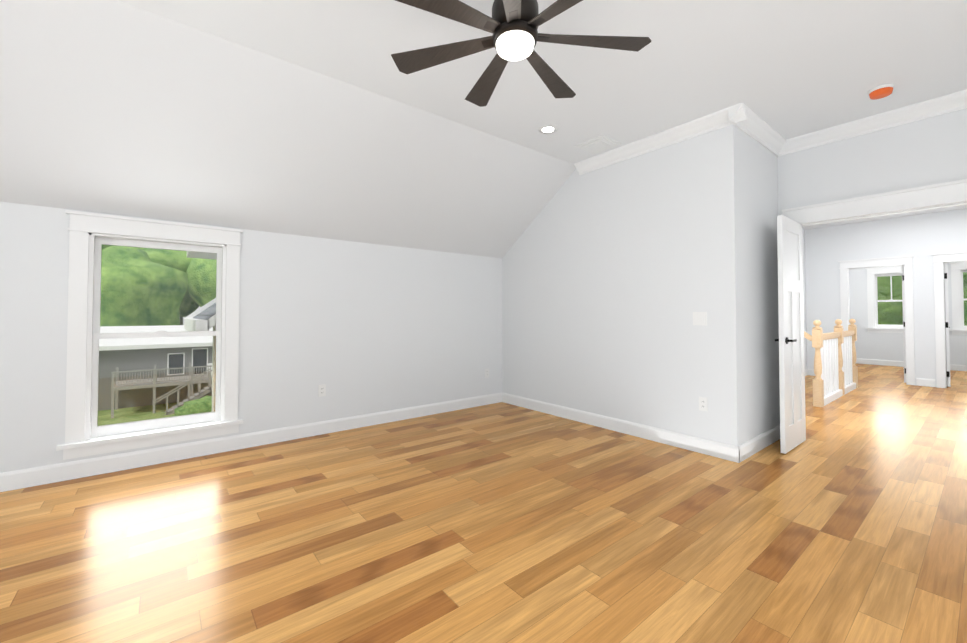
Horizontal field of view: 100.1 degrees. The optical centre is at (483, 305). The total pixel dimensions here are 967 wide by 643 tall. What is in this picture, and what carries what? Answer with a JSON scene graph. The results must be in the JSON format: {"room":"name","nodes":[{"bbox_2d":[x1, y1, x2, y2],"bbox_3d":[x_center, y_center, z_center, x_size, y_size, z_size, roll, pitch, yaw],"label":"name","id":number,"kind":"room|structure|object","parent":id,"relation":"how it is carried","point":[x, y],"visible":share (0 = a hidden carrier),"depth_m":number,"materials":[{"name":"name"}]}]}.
{"room":"empty bedroom","nodes":[
{"label":"empty bedroom","id":0,"kind":"room"},
{"bbox_2d":[187,251,216,259],"bbox_3d":[-2.687,-0.587,3.938,0.380,0.220,0.680,1,-2,-39],"label":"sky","id":1,"kind":"structure","parent":0,"point":[194,255],"depth_m":3.88,"materials":[{"name":"white"}]},
{"bbox_2d":[0,202,501,472],"bbox_3d":[-2.489,0.263,3.463,6.960,2.000,0.200,1,-2,-39],"label":"wall","id":2,"kind":"structure","parent":0,"point":[358,328],"depth_m":3.94,"materials":[{"name":"white paint"}]},
{"bbox_2d":[56,210,242,459],"bbox_3d":[-2.642,0.218,3.327,1.140,1.785,0.285,1,-2,-39],"label":"window","id":3,"kind":"structure","parent":2,"relation":"in","point":[90,235],"depth_m":3.18,"materials":[{"name":"white paint"}]},
{"bbox_2d":[0,393,501,491],"bbox_3d":[-2.363,1.200,3.406,6.710,0.125,0.016,1,-2,-39],"label":"baseboard","id":4,"kind":"structure","parent":2,"relation":"attached to","point":[30,477],"depth_m":3.43,"materials":[{"name":"white paint"}]},
{"bbox_2d":[318,384,325,396],"bbox_3d":[-1.603,0.845,4.025,0.070,0.116,0.008,1,-2,-39],"label":"electrical outlet","id":5,"kind":"object","parent":2,"relation":"attached to","point":[321,390],"visible":1,"depth_m":4.02,"materials":[{"name":"white plastic"}]},
{"bbox_2d":[0,0,575,257],"bbox_3d":[-2.095,-1.188,2.976,6.930,1.258,1.500,1,-2,-39],"label":"ceiling","id":6,"kind":"structure","parent":0,"point":[115,107],"depth_m":2.96,"materials":[{"name":"white paint"}]},
{"bbox_2d":[0,363,966,642],"bbox_3d":[3.197,1.336,4.041,16.600,0.120,6.450,1,-2,-39],"label":"floor","id":7,"kind":"structure","parent":0,"point":[846,521],"depth_m":2.16,"materials":[{"name":"brown wood"}]},
{"bbox_2d":[804,331,809,339],"bbox_3d":[4.035,0.586,5.600,0.086,1.445,0.810,1,-2,-39],"label":"stair railing","id":8,"kind":"object","parent":7,"relation":"on","point":[806,335],"depth_m":5.31,"materials":[{"name":"brown wood"}]},
{"bbox_2d":[810,319,857,406],"bbox_3d":[5.151,0.759,5.901,2.220,1.112,0.105,1,-2,-39],"label":"stair railing","id":9,"kind":"object","parent":7,"relation":"on","point":[836,371],"depth_m":5.72,"materials":[{"name":"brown wood"}]},
{"bbox_2d":[116,0,966,228],"bbox_3d":[3.680,-1.696,3.498,16.600,0.220,4.900,1,-2,-39],"label":"ceiling","id":10,"kind":"structure","parent":0,"point":[787,69],"depth_m":2.63,"materials":[{"name":"white paint"}]},
{"bbox_2d":[391,0,651,106],"bbox_3d":[0.152,-1.391,1.861,1.249,0.460,1.250,1,-2,-39],"label":"fan","id":11,"kind":"object","parent":10,"relation":"hanging from","point":[512,26],"visible":1,"depth_m":1.88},
{"bbox_2d":[538,125,557,133],"bbox_3d":[0.579,-1.578,3.632,0.170,0.010,0.170,1,-2,-39],"label":"recessed light","id":12,"kind":"object","parent":10,"relation":"in","point":[547,129],"visible":1,"depth_m":3.62,"materials":[{"name":"white plastic"}]},
{"bbox_2d":[574,135,620,153],"bbox_3d":[1.123,-1.568,3.976,0.320,0.017,0.320,1,-2,-39],"label":"ceiling vent","id":13,"kind":"object","parent":10,"relation":"in","point":[598,144],"visible":1,"depth_m":3.95,"materials":[{"name":"white plastic"}]},
{"bbox_2d":[868,84,893,99],"bbox_3d":[2.933,-1.570,2.989,0.140,0.054,0.140,1,-2,-39],"label":"smoke detector","id":14,"kind":"object","parent":10,"relation":"attached to","point":[881,91],"visible":0.98,"depth_m":2.96,"materials":[{"name":"orange plastic"}]},
{"bbox_2d":[502,124,779,445],"bbox_3d":[1.561,-0.182,4.866,1.210,2.950,3.070,1,-2,-39],"label":"wall","id":15,"kind":"structure","parent":0,"point":[615,276],"depth_m":3.84,"materials":[{"name":"white paint"}]},
{"bbox_2d":[502,392,741,462],"bbox_3d":[1.149,1.220,4.370,0.016,0.125,2.886,1,-2,-39],"label":"baseboard","id":16,"kind":"structure","parent":15,"relation":"attached to","point":[733,453],"depth_m":3.93,"materials":[{"name":"white paint"}]},
{"bbox_2d":[574,103,749,174],"bbox_3d":[1.554,-1.525,3.852,0.100,0.108,1.650,1,-2,-39],"label":"crown molding","id":17,"kind":"structure","parent":15,"relation":"attached to","point":[743,117],"depth_m":3.66,"materials":[{"name":"white paint"}]},
{"bbox_2d":[693,312,706,325],"bbox_3d":[1.867,0.114,3.498,0.008,0.116,0.116,1,-2,-39],"label":"switch plate","id":18,"kind":"object","parent":15,"relation":"attached to","point":[699,318],"visible":1,"depth_m":3.49,"materials":[{"name":"white plastic"}]},
{"bbox_2d":[699,397,707,411],"bbox_3d":[1.879,0.844,3.468,0.008,0.116,0.070,1,-2,-39],"label":"electrical outlet","id":19,"kind":"object","parent":15,"relation":"attached to","point":[703,403],"visible":1,"depth_m":3.46,"materials":[{"name":"white plastic"}]},
{"bbox_2d":[740,425,779,460],"bbox_3d":[2.481,1.204,3.597,1.076,0.125,0.016,1,-2,-39],"label":"baseboard","id":20,"kind":"structure","parent":15,"relation":"attached to","point":[745,450],"depth_m":3.54,"materials":[{"name":"white paint"}]},
{"bbox_2d":[735,109,789,156],"bbox_3d":[2.458,-1.531,3.582,0.960,0.108,0.100,1,-2,-39],"label":"crown molding","id":21,"kind":"structure","parent":15,"relation":"attached to","point":[758,129],"depth_m":3.63,"materials":[{"name":"white paint"}]},
{"bbox_2d":[778,89,966,155],"bbox_3d":[3.796,-1.547,2.788,0.101,0.108,3.010,1,-2,-39],"label":"crown molding","id":22,"kind":"structure","parent":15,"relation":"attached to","point":[956,101],"depth_m":3.37,"materials":[{"name":"white paint"}]},
{"bbox_2d":[802,228,806,368],"bbox_3d":[5.664,-0.103,7.490,8.480,2.900,0.120,1,-2,-39],"label":"wall","id":23,"kind":"structure","parent":0,"point":[804,296],"depth_m":7.88,"materials":[{"name":"white paint"}]},
{"bbox_2d":[777,108,966,214],"bbox_3d":[3.982,-0.203,2.703,0.120,2.900,3.330,1,-2,-39],"label":"wall","id":24,"kind":"structure","parent":0,"point":[927,151],"depth_m":3.43,"materials":[{"name":"white paint"}]},
{"bbox_2d":[775,215,805,453],"bbox_3d":[2.771,0.243,3.636,0.608,2.024,0.127,1,-2,-39],"label":"door","id":25,"kind":"structure","parent":24,"relation":"in","point":[791,337],"depth_m":3.58,"materials":[{"name":"white paint"}]},
{"bbox_2d":[782,179,966,226],"bbox_3d":[3.411,0.163,3.411,0.204,2.199,1.454,1,-2,-39],"label":"door frame","id":26,"kind":"structure","parent":24,"relation":"attached to","point":[940,195],"depth_m":3.38,"materials":[{"name":"white paint"}]},
{"bbox_2d":[805,208,966,386],"bbox_3d":[7.706,-0.128,6.292,0.120,2.900,4.300,1,-2,-39],"label":"wall","id":27,"kind":"structure","parent":0,"point":[922,238],"depth_m":7.00,"materials":[{"name":"white paint"}]},
{"bbox_2d":[809,369,814,375],"bbox_3d":[6.478,1.289,7.694,0.016,0.125,0.470,1,-2,-39],"label":"baseboard","id":28,"kind":"structure","parent":27,"relation":"attached to","point":[811,371],"depth_m":7.84,"materials":[{"name":"white paint"}]},
{"bbox_2d":[838,251,966,387],"bbox_3d":[7.332,0.246,6.753,0.204,2.172,2.106,1,-2,-39],"label":"door frame","id":29,"kind":"structure","parent":27,"relation":"attached to","point":[940,259],"depth_m":6.81,"materials":[{"name":"white paint"}]},
{"bbox_2d":[902,265,905,382],"bbox_3d":[7.559,0.318,7.144,0.730,2.020,0.161,1,-2,-39],"label":"door","id":30,"kind":"structure","parent":27,"relation":"in","point":[903,306],"depth_m":6.98,"materials":[{"name":"white paint"}]},
{"bbox_2d":[944,263,950,386],"bbox_3d":[7.774,0.312,6.851,0.700,2.020,0.157,1,-2,-39],"label":"door","id":31,"kind":"structure","parent":27,"relation":"in","point":[947,327],"depth_m":6.59,"materials":[{"name":"white paint"}]},
{"bbox_2d":[849,261,966,364],"bbox_3d":[10.242,-0.084,8.389,0.200,2.900,4.420,1,-2,-39],"label":"wall","id":32,"kind":"structure","parent":0,"point":[879,346],"depth_m":9.53,"materials":[{"name":"white paint"}]},
{"bbox_2d":[856,358,903,366],"bbox_3d":[9.322,1.324,9.340,0.016,0.125,1.440,1,-2,-39],"label":"baseboard","id":33,"kind":"structure","parent":32,"relation":"attached to","point":[901,363],"depth_m":9.43,"materials":[{"name":"white paint"}]},
{"bbox_2d":[865,266,902,332],"bbox_3d":[9.440,-0.128,9.375,0.285,1.520,0.860,1,-2,-39],"label":"window","id":34,"kind":"structure","parent":32,"relation":"in","point":[873,274],"depth_m":9.52,"materials":[{"name":"white paint"}]},
{"bbox_2d":[949,262,966,334],"bbox_3d":[10.310,-0.151,8.285,0.285,1.520,1.030,1,-2,-39],"label":"window","id":35,"kind":"structure","parent":32,"relation":"in","point":[957,269],"depth_m":8.53,"materials":[{"name":"white paint"}]},
{"bbox_2d":[950,364,966,370],"bbox_3d":[10.647,1.289,7.679,0.016,0.125,2.450,1,-2,-39],"label":"baseboard","id":36,"kind":"structure","parent":32,"relation":"attached to","point":[952,366],"depth_m":8.51,"materials":[{"name":"white paint"}]},
{"label":"outside","id":37,"kind":"structure","parent":0,"visible":0},
{"bbox_2d":[98,402,179,425],"bbox_3d":[-18.541,7.410,22.366,160.000,0.300,190.000,1,-2,-39],"label":"ground","id":38,"kind":"structure","parent":37,"point":[141,413],"depth_m":27.36,"materials":[{"name":"green plant"}]},
{"bbox_2d":[98,325,212,417],"bbox_3d":[-27.572,4.151,31.159,15.350,7.097,13.900,1,-2,-39],"label":"neighbouring house","id":39,"kind":"structure","parent":38,"relation":"on","point":[201,365],"depth_m":29.74,"materials":[{"name":"grey wood"}]},
{"bbox_2d":[175,395,211,415],"bbox_3d":[-18.089,6.734,27.157,5.563,1.672,5.666,1,-2,-39],"label":"bushes","id":40,"kind":"object","parent":38,"relation":"on","point":[203,402],"depth_m":25.58,"materials":[{"name":"green plant"}]},
{"bbox_2d":[184,298,215,411],"bbox_3d":[-1.712,2.764,5.616,3.917,8.290,2.200,1,-2,-39],"label":"wing","id":41,"kind":"object","parent":38,"relation":"on","point":[190,323],"depth_m":4.91},
{"bbox_2d":[100,245,966,325],"bbox_3d":[-17.725,-2.802,43.980,67.737,28.411,117.997,1,-2,-39],"label":"trees","id":42,"kind":"object","parent":38,"relation":"on","point":[209,277],"depth_m":48.72,"materials":[{"name":"green plant"}]}
]}

